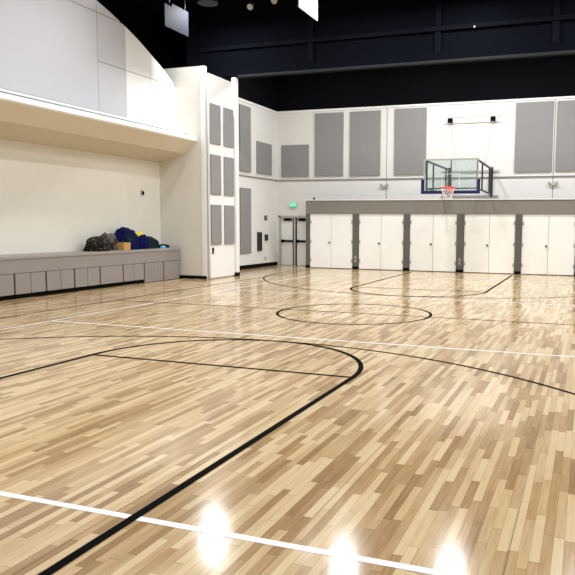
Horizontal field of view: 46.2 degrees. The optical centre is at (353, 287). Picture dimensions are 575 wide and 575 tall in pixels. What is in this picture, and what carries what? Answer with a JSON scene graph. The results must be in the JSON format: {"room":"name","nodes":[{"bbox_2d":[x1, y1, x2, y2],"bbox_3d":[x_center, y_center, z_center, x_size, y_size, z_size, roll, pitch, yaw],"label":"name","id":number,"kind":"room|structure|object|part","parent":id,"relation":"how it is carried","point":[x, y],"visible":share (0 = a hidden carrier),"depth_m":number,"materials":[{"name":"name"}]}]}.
{"room":"indoor basketball gym","nodes":[
{"label":"indoor basketball gym","id":0,"kind":"room"},
{"bbox_2d":[0,139,160,254],"bbox_3d":[-8.493,-1.607,14.670,0.180,3.750,13.870,2,6,19],"label":"wall","id":1,"kind":"structure","parent":0,"point":[53,199],"depth_m":17.36,"materials":[{"name":"beige paint"}]},
{"bbox_2d":[11,0,173,126],"bbox_3d":[-7.864,-5.926,14.039,0.145,3.239,13.850,2,6,19],"label":"wall","id":2,"kind":"structure","parent":0,"point":[69,0],"depth_m":17.90,"materials":[{"name":"white paint"}]},
{"bbox_2d":[0,0,126,116],"bbox_3d":[-8.172,-5.829,12.906,0.025,3.239,11.482,2,6,19],"label":"arch panel","id":3,"kind":"object","parent":2,"relation":"attached to","point":[50,49],"visible":1,"depth_m":16.21,"materials":[{"name":"grey paint"}]},
{"bbox_2d":[125,27,175,128],"bbox_3d":[-5.886,-6.035,19.457,0.025,2.441,2.341,2,6,19],"label":"arch panel","id":4,"kind":"object","parent":2,"relation":"attached to","point":[148,100],"visible":1,"depth_m":19.22,"materials":[{"name":"white paint"}]},
{"bbox_2d":[0,100,194,161],"bbox_3d":[-7.851,-3.785,14.233,1.510,0.940,13.850,2,6,19],"label":"soffit","id":5,"kind":"structure","parent":0,"point":[18,122],"depth_m":16.59,"materials":[{"name":"beige paint"}]},
{"bbox_2d":[0,88,196,141],"bbox_3d":[-7.830,-4.098,14.195,1.550,0.430,13.848,2,6,19],"label":"trim","id":6,"kind":"structure","parent":5,"relation":"attached to","point":[3,96],"depth_m":16.25,"materials":[{"name":"white paint"}]},
{"bbox_2d":[97,0,186,68],"bbox_3d":[-10.227,-5.762,14.646,0.200,6.000,29.200,2,6,19],"label":"wall","id":7,"kind":"structure","parent":0,"point":[168,47],"depth_m":23.27,"materials":[{"name":"black paint"}]},
{"bbox_2d":[128,0,196,17],"bbox_3d":[-0.699,-8.427,11.262,20.200,0.100,30.000,2,6,19],"label":"ceiling","id":8,"kind":"structure","parent":0,"point":[156,7],"depth_m":22.31,"materials":[{"name":"black paint"}]},
{"bbox_2d":[164,0,188,36],"bbox_3d":[-5.085,-8.235,18.993,0.100,1.820,1.160,2,6,19],"label":"hanging baffle","id":9,"kind":"object","parent":8,"relation":"hanging from","point":[175,18],"visible":1,"depth_m":19.00,"materials":[{"name":"grey metal"}]},
{"bbox_2d":[197,0,217,6],"bbox_3d":[-4.279,-8.760,19.513,0.600,0.860,0.600,2,6,19],"label":"ceiling lamp","id":10,"kind":"object","parent":8,"relation":"hanging from","point":[208,3],"visible":1,"depth_m":19.53,"materials":[{"name":"grey metal"}]},
{"bbox_2d":[247,0,254,9],"bbox_3d":[-3.058,-8.732,19.835,0.196,0.957,0.336,1,5,7],"label":"spotlight","id":11,"kind":"object","parent":8,"relation":"hanging from","point":[250,5],"visible":1,"depth_m":19.77,"materials":[{"name":"grey plastic"}]},
{"bbox_2d":[297,0,317,20],"bbox_3d":[-1.219,-8.061,17.395,0.100,1.800,1.220,2,6,19],"label":"baffle","id":12,"kind":"object","parent":8,"relation":"hanging from","point":[310,7],"visible":1,"depth_m":17.54,"materials":[{"name":"grey metal"}]},
{"bbox_2d":[186,2,275,110],"bbox_3d":[-4.385,-8.361,24.907,0.490,2.680,5.800,2,6,19],"label":"wall","id":13,"kind":"structure","parent":0,"point":[261,91],"depth_m":25.00,"materials":[{"name":"black paint"}]},
{"bbox_2d":[238,100,276,265],"bbox_3d":[-4.220,-3.868,25.211,0.150,6.320,5.700,2,6,19],"label":"wall","id":14,"kind":"structure","parent":0,"point":[263,121],"depth_m":26.57,"materials":[{"name":"paint"}]},
{"bbox_2d":[239,104,250,172],"bbox_3d":[-4.086,-5.602,25.078,0.054,2.440,0.840,2,6,19],"label":"acoustic panel","id":15,"kind":"object","parent":14,"relation":"attached to","point":[244,111],"visible":1,"depth_m":25.01,"materials":[{"name":"grey fabric"}]},
{"bbox_2d":[239,187,250,253],"bbox_3d":[-4.114,-2.550,25.360,0.054,2.470,0.820,2,6,19],"label":"acoustic panel","id":16,"kind":"object","parent":14,"relation":"attached to","point":[245,193],"visible":1,"depth_m":25.29,"materials":[{"name":"grey fabric"}]},
{"bbox_2d":[238,97,276,112],"bbox_3d":[-4.138,-6.996,24.893,0.090,0.070,5.700,2,6,19],"label":"trim","id":17,"kind":"structure","parent":14,"relation":"attached to","point":[241,99],"depth_m":25.86,"materials":[{"name":"white paint"}]},
{"bbox_2d":[239,174,276,180],"bbox_3d":[-4.130,-4.227,25.146,0.035,0.040,5.700,2,6,19],"label":"trim","id":18,"kind":"structure","parent":14,"relation":"attached to","point":[239,174],"depth_m":26.11,"materials":[{"name":"grey metal"}]},
{"bbox_2d":[240,262,276,269],"bbox_3d":[-4.168,-0.793,25.472,0.015,0.150,5.690,2,6,19],"label":"baseboard","id":19,"kind":"structure","parent":14,"relation":"attached to","point":[269,263],"depth_m":26.45,"materials":[{"name":"black rubber"}]},
{"bbox_2d":[257,232,261,250],"bbox_3d":[-3.737,-1.847,26.505,0.067,0.740,0.340,2,6,19],"label":"air vent","id":20,"kind":"object","parent":14,"relation":"in","point":[259,234],"visible":1,"depth_m":26.43,"materials":[{"name":"grey plastic"}]},
{"bbox_2d":[256,141,271,174],"bbox_3d":[-3.572,-5.156,26.609,0.054,1.230,1.260,2,6,19],"label":"acoustic panel","id":21,"kind":"object","parent":14,"relation":"attached to","point":[263,150],"visible":1,"depth_m":26.52,"materials":[{"name":"grey fabric"}]},
{"bbox_2d":[0,265,574,574],"bbox_3d":[0.048,0.658,11.893,18.100,0.104,29.700,2,6,19],"label":"floor","id":22,"kind":"structure","parent":0,"point":[276,419],"depth_m":5.73,"materials":[{"name":"brown wood"}]},
{"bbox_2d":[0,274,13,300],"bbox_3d":[-8.082,-0.005,14.597,0.764,0.582,0.921,2,6,19],"label":"base cabinet","id":23,"kind":"object","parent":22,"relation":"on","point":[6,280],"visible":1,"depth_m":14.71,"materials":[{"name":"grey laminate"}]},
{"bbox_2d":[13,271,45,298],"bbox_3d":[-7.776,-0.085,15.466,0.764,0.582,0.921,2,6,19],"label":"base cabinet","id":24,"kind":"object","parent":22,"relation":"on","point":[29,284],"visible":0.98,"depth_m":15.31,"materials":[{"name":"grey laminate"}]},
{"bbox_3d":[-7.509,-0.103,15.134,0.042,0.465,0.428,2,6,19],"label":"door","id":25,"kind":"part","parent":24,"relation":"part of","materials":[{"name":"grey laminate"}]},
{"bbox_3d":[-7.362,-0.142,15.552,0.042,0.465,0.428,2,6,19],"label":"door","id":26,"kind":"part","parent":24,"relation":"part of","materials":[{"name":"grey laminate"}]},
{"bbox_2d":[45,269,73,294],"bbox_3d":[-7.471,-0.166,16.335,0.764,0.582,0.921,2,6,19],"label":"base cabinet","id":27,"kind":"object","parent":22,"relation":"on","point":[57,281],"visible":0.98,"depth_m":16.17,"materials":[{"name":"grey laminate"}]},
{"bbox_3d":[-7.203,-0.184,16.003,0.042,0.465,0.428,2,6,19],"label":"door","id":28,"kind":"part","parent":27,"relation":"part of","materials":[{"name":"grey laminate"}]},
{"bbox_3d":[-7.056,-0.222,16.421,0.042,0.465,0.428,2,6,19],"label":"door","id":29,"kind":"part","parent":27,"relation":"part of","materials":[{"name":"grey laminate"}]},
{"bbox_2d":[73,267,99,291],"bbox_3d":[-7.165,-0.246,17.205,0.764,0.582,0.921,2,6,19],"label":"base cabinet","id":30,"kind":"object","parent":22,"relation":"on","point":[88,278],"visible":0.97,"depth_m":17.04,"materials":[{"name":"grey laminate"}]},
{"bbox_3d":[-6.897,-0.264,16.873,0.042,0.465,0.428,2,6,19],"label":"door","id":31,"kind":"part","parent":30,"relation":"part of","materials":[{"name":"grey laminate"}]},
{"bbox_3d":[-6.750,-0.303,17.290,0.042,0.465,0.428,2,6,19],"label":"door","id":32,"kind":"part","parent":30,"relation":"part of","materials":[{"name":"grey laminate"}]},
{"bbox_2d":[98,265,122,287],"bbox_3d":[-6.859,-0.327,18.074,0.764,0.582,0.921,2,6,19],"label":"base cabinet","id":33,"kind":"object","parent":22,"relation":"on","point":[110,276],"visible":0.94,"depth_m":17.93,"materials":[{"name":"grey laminate"}]},
{"bbox_2d":[122,263,143,285],"bbox_3d":[-6.554,-0.407,18.944,0.764,0.582,0.921,2,6,19],"label":"base cabinet","id":34,"kind":"object","parent":22,"relation":"on","point":[132,273],"visible":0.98,"depth_m":18.79,"materials":[{"name":"grey laminate"}]},
{"bbox_3d":[-6.286,-0.425,18.611,0.042,0.465,0.428,2,6,19],"label":"door","id":35,"kind":"part","parent":34,"relation":"part of","materials":[{"name":"grey laminate"}]},
{"bbox_3d":[-6.139,-0.464,19.029,0.042,0.465,0.428,2,6,19],"label":"door","id":36,"kind":"part","parent":34,"relation":"part of","materials":[{"name":"grey laminate"}]},
{"bbox_2d":[143,261,162,282],"bbox_3d":[-6.245,-0.493,19.811,0.770,0.570,0.917,2,6,19],"label":"base cabinet","id":37,"kind":"object","parent":22,"relation":"on","point":[153,271],"visible":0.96,"depth_m":19.64,"materials":[{"name":"grey laminate"}]},
{"bbox_2d":[162,260,178,279],"bbox_3d":[-5.956,-0.570,20.643,0.764,0.570,0.835,2,6,19],"label":"base cabinet","id":38,"kind":"object","parent":22,"relation":"on","point":[170,268],"visible":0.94,"depth_m":20.47,"materials":[{"name":"grey laminate"}]},
{"bbox_2d":[159,66,202,275],"bbox_3d":[-5.457,-3.538,20.857,1.700,6.470,0.140,2,6,19],"label":"wall pier","id":39,"kind":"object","parent":22,"relation":"on","point":[180,176],"visible":0.64,"depth_m":20.75,"materials":[{"name":"paint"}]},
{"bbox_2d":[179,275,206,278],"bbox_3d":[-5.359,-0.353,21.018,1.665,0.100,0.014,2,6,19],"label":"baseboard","id":40,"kind":"object","parent":39,"relation":"attached to","point":[180,276],"visible":0.64,"depth_m":20.91,"materials":[{"name":"black rubber"}]},
{"bbox_2d":[207,73,234,278],"bbox_3d":[-4.175,-3.445,21.139,0.118,6.248,1.478,2,6,19],"label":"wall","id":41,"kind":"structure","parent":22,"relation":"on","point":[219,90],"depth_m":21.02,"materials":[{"name":"white paint"}]},
{"bbox_2d":[200,66,208,278],"bbox_3d":[-4.591,-3.502,20.547,0.140,6.470,0.155,2,6,19],"label":"trim","id":42,"kind":"structure","parent":41,"relation":"attached to","point":[203,69],"depth_m":20.49,"materials":[{"name":"white paint"}]},
{"bbox_2d":[209,103,220,144],"bbox_3d":[-4.272,-5.043,20.564,0.050,1.200,0.585,2,6,19],"label":"acoustic panel","id":43,"kind":"object","parent":41,"relation":"attached to","point":[214,110],"visible":1,"depth_m":20.52,"materials":[{"name":"grey fabric"}]},
{"bbox_2d":[210,154,220,194],"bbox_3d":[-4.285,-3.510,20.710,0.050,1.220,0.585,2,6,19],"label":"acoustic panel","id":44,"kind":"object","parent":41,"relation":"attached to","point":[215,160],"visible":1,"depth_m":20.65,"materials":[{"name":"grey fabric"}]},
{"bbox_2d":[211,204,221,244],"bbox_3d":[-4.297,-1.977,20.857,0.050,1.240,0.585,2,6,19],"label":"acoustic panel","id":45,"kind":"object","parent":41,"relation":"attached to","point":[216,210],"visible":1,"depth_m":20.81,"materials":[{"name":"grey fabric"}]},
{"bbox_2d":[223,107,233,147],"bbox_3d":[-4.007,-5.112,21.319,0.050,1.200,0.580,2,6,19],"label":"acoustic panel","id":46,"kind":"object","parent":41,"relation":"attached to","point":[228,130],"visible":1,"depth_m":21.26,"materials":[{"name":"grey fabric"}]},
{"bbox_2d":[223,157,233,195],"bbox_3d":[-4.019,-3.579,21.465,0.050,1.220,0.580,2,6,19],"label":"acoustic panel","id":47,"kind":"object","parent":41,"relation":"attached to","point":[228,162],"visible":1,"depth_m":21.42,"materials":[{"name":"grey fabric"}]},
{"bbox_2d":[224,205,234,243],"bbox_3d":[-4.032,-2.046,21.611,0.050,1.240,0.580,2,6,19],"label":"acoustic panel","id":48,"kind":"object","parent":41,"relation":"attached to","point":[228,210],"visible":1,"depth_m":21.54,"materials":[{"name":"grey fabric"}]},
{"bbox_2d":[310,214,352,268],"bbox_3d":[-0.742,-2.129,26.607,2.025,2.650,1.061,2,6,19],"label":"storage cabinet","id":49,"kind":"object","parent":22,"relation":"on","point":[330,234],"visible":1,"depth_m":26.20,"materials":[{"name":"grey paint"}]},
{"bbox_3d":[-1.311,-1.867,26.368,0.886,2.113,0.042,2,6,19],"label":"door","id":50,"kind":"part","parent":49,"relation":"part of","materials":[{"name":"white paint"}]},
{"bbox_3d":[-0.464,-1.832,26.073,0.886,2.113,0.042,2,6,19],"label":"door","id":51,"kind":"part","parent":49,"relation":"part of","materials":[{"name":"white paint"}]},
{"bbox_2d":[359,214,403,270],"bbox_3d":[1.186,-2.050,25.936,2.010,2.650,1.061,2,6,19],"label":"storage cabinet","id":52,"kind":"object","parent":22,"relation":"on","point":[380,235],"visible":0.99,"depth_m":25.53,"materials":[{"name":"grey paint"}]},
{"bbox_3d":[0.620,-1.787,25.696,0.878,2.113,0.042,2,6,19],"label":"door","id":53,"kind":"part","parent":52,"relation":"part of","materials":[{"name":"white paint"}]},
{"bbox_3d":[1.460,-1.753,25.404,0.878,2.113,0.042,2,6,19],"label":"door","id":54,"kind":"part","parent":52,"relation":"part of","materials":[{"name":"white paint"}]},
{"bbox_2d":[409,214,456,271],"bbox_3d":[3.093,-1.972,25.273,2.000,2.650,1.061,2,6,19],"label":"storage cabinet","id":55,"kind":"object","parent":22,"relation":"on","point":[432,236],"visible":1,"depth_m":24.86,"materials":[{"name":"grey paint"}]},
{"bbox_3d":[2.529,-1.709,25.032,0.873,2.113,0.042,2,6,19],"label":"door","id":56,"kind":"part","parent":55,"relation":"part of","materials":[{"name":"white paint"}]},
{"bbox_3d":[3.365,-1.674,24.742,0.873,2.113,0.042,2,6,19],"label":"door","id":57,"kind":"part","parent":55,"relation":"part of","materials":[{"name":"white paint"}]},
{"bbox_2d":[305,198,574,275],"bbox_3d":[2.999,-1.949,24.793,10.440,2.695,0.050,2,6,19],"label":"cabinet surround","id":58,"kind":"object","parent":22,"relation":"on","point":[518,206],"visible":1,"depth_m":24.62,"materials":[{"name":"grey paint"}]},
{"bbox_3d":[3.009,-3.271,24.667,10.440,0.040,0.050,2,6,19],"label":"trim","id":59,"kind":"part","parent":58,"relation":"part of","materials":[{"name":"white paint"}]},
{"bbox_2d":[463,214,515,273],"bbox_3d":[5.049,-1.891,24.593,2.055,2.650,1.061,2,6,19],"label":"storage cabinet","id":60,"kind":"object","parent":22,"relation":"on","point":[489,239],"visible":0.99,"depth_m":24.18,"materials":[{"name":"grey paint"}]},
{"bbox_3d":[4.472,-1.629,24.356,0.900,2.113,0.042,2,6,19],"label":"door","id":61,"kind":"part","parent":60,"relation":"part of","materials":[{"name":"white paint"}]},
{"bbox_3d":[5.333,-1.593,24.057,0.900,2.113,0.042,2,6,19],"label":"door","id":62,"kind":"part","parent":60,"relation":"part of","materials":[{"name":"white paint"}]},
{"bbox_2d":[521,214,574,275],"bbox_3d":[6.991,-1.811,23.918,2.050,2.650,1.061,2,6,19],"label":"storage cabinet","id":63,"kind":"object","parent":22,"relation":"on","point":[548,240],"visible":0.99,"depth_m":23.51,"materials":[{"name":"grey paint"}]},
{"bbox_3d":[6.415,-1.549,23.681,0.898,2.113,0.042,2,6,19],"label":"door","id":64,"kind":"part","parent":63,"relation":"part of","materials":[{"name":"white paint"}]},
{"bbox_3d":[7.274,-1.513,23.382,0.898,2.113,0.042,2,6,19],"label":"door","id":65,"kind":"part","parent":63,"relation":"part of","materials":[{"name":"white paint"}]},
{"bbox_3d":[-8.388,0.075,13.728,0.764,0.582,0.921,2,6,19],"label":"cabinet","id":66,"kind":"object","parent":22,"relation":"on","visible":0},
{"bbox_2d":[0,247,179,274],"bbox_3d":[-7.313,-0.687,16.692,0.789,0.385,9.190,2,6,19],"label":"bench","id":67,"kind":"object","parent":66,"relation":"on","point":[30,262],"visible":0.88,"depth_m":16.82,"materials":[{"name":"grey laminate"}]},
{"bbox_2d":[83,236,110,250],"bbox_3d":[-6.852,-1.190,17.865,0.607,0.399,0.748,4,6,33],"label":"bundle","id":68,"kind":"object","parent":67,"relation":"on","point":[96,243],"visible":0.94,"depth_m":17.64,"materials":[{"name":"black fabric"}]},
{"bbox_2d":[101,232,118,249],"bbox_3d":[-6.799,-1.295,18.456,0.462,0.498,0.648,5,7,38],"label":"cloth bundle","id":69,"kind":"object","parent":67,"relation":"on","point":[111,238],"visible":0.52,"depth_m":18.35,"materials":[{"name":"grey fabric"}]},
{"bbox_2d":[117,242,130,249],"bbox_3d":[-6.403,-1.161,18.584,0.230,0.212,0.290,2,6,19],"label":"cardboard box","id":70,"kind":"object","parent":67,"relation":"on","point":[122,245],"visible":0.98,"depth_m":18.48,"materials":[{"name":"beige cardboard"}]},
{"bbox_2d":[114,227,139,249],"bbox_3d":[-6.525,-1.423,19.058,0.646,0.644,0.867,2,6,19],"label":"cloth bundle","id":71,"kind":"object","parent":67,"relation":"on","point":[123,234],"visible":0.6,"depth_m":18.85,"materials":[{"name":"blue fabric"}]},
{"bbox_2d":[137,234,150,248],"bbox_3d":[-6.236,-1.362,19.544,0.443,0.433,0.648,2,6,19],"label":"cloth bundle","id":72,"kind":"object","parent":67,"relation":"on","point":[143,242],"visible":0.68,"depth_m":19.41,"materials":[{"name":"blue fabric"}]},
{"bbox_2d":[147,236,158,248],"bbox_3d":[-6.131,-1.374,20.006,0.455,0.371,0.726,2,6,19],"label":"cloth bundle","id":73,"kind":"object","parent":67,"relation":"on","point":[154,243],"visible":0.42,"depth_m":19.94,"materials":[{"name":"green fabric"}]},
{"bbox_2d":[199,0,574,79],"bbox_3d":[3.231,-7.816,19.205,17.550,2.560,0.180,2,6,19],"label":"wall","id":74,"kind":"structure","parent":0,"point":[230,22],"depth_m":20.13,"materials":[{"name":"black paint"}]},
{"bbox_2d":[307,14,313,62],"bbox_3d":[-1.337,-8.131,20.643,0.180,2.280,0.080,2,6,19],"label":"ceiling beam","id":75,"kind":"structure","parent":74,"relation":"attached to","point":[310,21],"depth_m":20.65,"materials":[{"name":"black metal"}]},
{"bbox_2d":[199,14,574,52],"bbox_3d":[3.202,-7.474,19.087,17.500,0.120,0.120,2,6,19],"label":"ceiling beam","id":76,"kind":"structure","parent":74,"relation":"attached to","point":[568,16],"depth_m":19.73,"materials":[{"name":"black metal"}]},
{"bbox_2d":[207,42,574,76],"bbox_3d":[3.206,-6.700,19.189,17.500,0.220,0.060,2,6,19],"label":"ceiling beam","id":77,"kind":"structure","parent":74,"relation":"attached to","point":[559,46],"depth_m":19.80,"materials":[{"name":"blue paint"}]},
{"bbox_2d":[237,50,574,77],"bbox_3d":[3.855,-6.531,18.945,16.100,0.060,0.120,2,6,19],"label":"ceiling track","id":78,"kind":"object","parent":77,"relation":"attached to","point":[567,51],"visible":1,"depth_m":19.64,"materials":[{"name":"metal"}]},
{"bbox_2d":[434,0,441,52],"bbox_3d":[2.448,-7.975,19.327,0.180,2.280,0.080,2,6,19],"label":"ceiling beam","id":79,"kind":"structure","parent":74,"relation":"attached to","point":[438,3],"depth_m":19.32,"materials":[{"name":"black metal"}]},
{"bbox_2d":[552,0,560,43],"bbox_3d":[5.553,-7.847,18.247,0.180,2.280,0.080,2,6,19],"label":"ceiling beam","id":80,"kind":"structure","parent":74,"relation":"attached to","point":[556,5],"depth_m":18.27,"materials":[{"name":"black metal"}]},
{"bbox_2d":[276,55,574,111],"bbox_3d":[4.917,-8.279,24.836,18.100,2.680,0.300,2,6,19],"label":"wall","id":81,"kind":"structure","parent":0,"point":[554,76],"depth_m":25.41,"materials":[{"name":"black paint"}]},
{"bbox_2d":[277,98,574,264],"bbox_3d":[5.028,-3.781,25.080,17.700,6.320,0.150,2,6,19],"label":"wall","id":82,"kind":"structure","parent":0,"point":[471,140],"depth_m":25.50,"materials":[{"name":"paint"}]},
{"bbox_2d":[278,215,305,265],"bbox_3d":[-2.464,-1.977,27.865,1.430,2.080,0.160,2,6,19],"label":"door","id":83,"kind":"structure","parent":82,"relation":"in","point":[291,229],"depth_m":27.91,"materials":[{"name":"grey paint"}]},
{"bbox_2d":[290,202,296,207],"bbox_3d":[-2.497,-3.438,27.642,0.300,0.210,0.066,2,6,19],"label":"exit sign","id":84,"kind":"object","parent":82,"relation":"attached to","point":[292,204],"visible":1,"depth_m":27.61,"materials":[{"name":"green plastic"}]},
{"bbox_2d":[281,144,308,176],"bbox_3d":[-2.419,-5.227,27.456,1.230,1.290,0.054,2,6,19],"label":"acoustic panel","id":85,"kind":"object","parent":82,"relation":"attached to","point":[294,158],"visible":1,"depth_m":27.43,"materials":[{"name":"grey fabric"}]},
{"bbox_2d":[315,112,343,175],"bbox_3d":[-1.008,-5.782,26.908,1.230,2.500,0.054,2,6,19],"label":"acoustic panel","id":86,"kind":"object","parent":82,"relation":"attached to","point":[328,126],"visible":1,"depth_m":26.88,"materials":[{"name":"grey fabric"}]},
{"bbox_2d":[349,110,380,175],"bbox_3d":[0.436,-5.717,26.406,1.270,2.510,0.054,2,6,19],"label":"acoustic panel","id":87,"kind":"object","parent":82,"relation":"attached to","point":[365,126],"visible":1,"depth_m":26.38,"materials":[{"name":"grey fabric"}]},
{"bbox_2d":[386,108,387,193],"bbox_3d":[1.285,-5.222,26.181,0.024,3.620,0.004,2,6,19],"label":"trim","id":88,"kind":"structure","parent":82,"relation":"attached to","point":[387,108],"depth_m":26.21,"materials":[{"name":"grey metal"}]},
{"bbox_2d":[394,107,426,174],"bbox_3d":[2.172,-5.661,25.801,1.270,2.520,0.054,2,6,19],"label":"acoustic panel","id":89,"kind":"object","parent":82,"relation":"attached to","point":[410,124],"visible":1,"depth_m":25.77,"materials":[{"name":"grey fabric"}]},
{"bbox_2d":[277,96,574,112],"bbox_3d":[5.079,-6.904,24.704,17.600,0.070,0.080,2,6,19],"label":"trim","id":90,"kind":"structure","parent":82,"relation":"attached to","point":[562,97],"depth_m":25.40,"materials":[{"name":"white paint"}]},
{"bbox_2d":[277,175,574,180],"bbox_3d":[5.072,-4.133,24.934,17.550,0.040,0.035,2,6,19],"label":"trim","id":91,"kind":"structure","parent":82,"relation":"attached to","point":[569,175],"depth_m":25.76,"materials":[{"name":"grey metal"}]},
{"bbox_2d":[421,115,501,198],"bbox_3d":[3.744,-4.639,23.237,2.220,3.214,4.012,2,6,19],"label":"goal","id":92,"kind":"object","parent":82,"relation":"attached to","point":[496,118],"visible":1,"depth_m":23.36,"materials":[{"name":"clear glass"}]},
{"bbox_3d":[3.620,-4.021,25.420,0.090,1.090,0.070,2,6,19],"label":"wall post","id":93,"kind":"part","parent":92,"relation":"part of","materials":[{"name":"black metal"}]},
{"bbox_3d":[3.202,-3.725,22.074,1.830,1.090,0.038,2,6,19],"label":"board frame","id":94,"kind":"part","parent":92,"relation":"part of","materials":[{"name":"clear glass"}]},
{"bbox_3d":[4.365,-3.943,25.165,2.180,0.968,0.052,2,6,19],"label":"wall rail","id":95,"kind":"part","parent":92,"relation":"part of","materials":[{"name":"grey metal"}]},
{"bbox_3d":[5.130,-3.959,24.895,0.090,1.090,0.070,2,6,19],"label":"wall post","id":96,"kind":"part","parent":92,"relation":"part of","materials":[{"name":"black metal"}]},
{"bbox_2d":[514,101,553,171],"bbox_3d":[6.542,-5.491,24.280,1.330,2.500,0.054,2,6,19],"label":"acoustic panel","id":97,"kind":"object","parent":82,"relation":"attached to","point":[534,120],"visible":1,"depth_m":24.25,"materials":[{"name":"grey fabric"}]},
{"bbox_2d":[548,181,557,185],"bbox_3d":[7.202,-3.781,24.171,0.357,0.148,0.121,2,6,19],"label":"emergency light","id":98,"kind":"object","parent":82,"relation":"attached to","point":[556,182],"visible":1,"depth_m":24.16,"materials":[{"name":"grey plastic"}]},
{"bbox_2d":[552,99,555,197],"bbox_3d":[7.226,-4.978,24.115,0.024,3.620,0.004,2,6,19],"label":"trim","id":99,"kind":"structure","parent":82,"relation":"attached to","point":[555,99],"depth_m":24.09,"materials":[{"name":"white metal"}]},
{"bbox_2d":[555,100,574,170],"bbox_3d":[7.892,-5.436,23.811,1.290,2.480,0.054,2,6,19],"label":"acoustic panel","id":100,"kind":"object","parent":82,"relation":"attached to","point":[565,133],"visible":1,"depth_m":23.89,"materials":[{"name":"grey fabric"}]},
{"bbox_3d":[-5.069,-3.510,21.654,1.910,6.270,1.610,2,6,19],"label":"wall","id":101,"kind":"structure","parent":0,"visible":0},
{"bbox_2d":[231,77,239,271],"bbox_3d":[-3.883,-3.601,21.915,0.150,6.420,0.160,2,6,19],"label":"trim","id":102,"kind":"structure","parent":101,"relation":"attached to","point":[234,80],"depth_m":21.85,"materials":[{"name":"white paint"}]}
]}

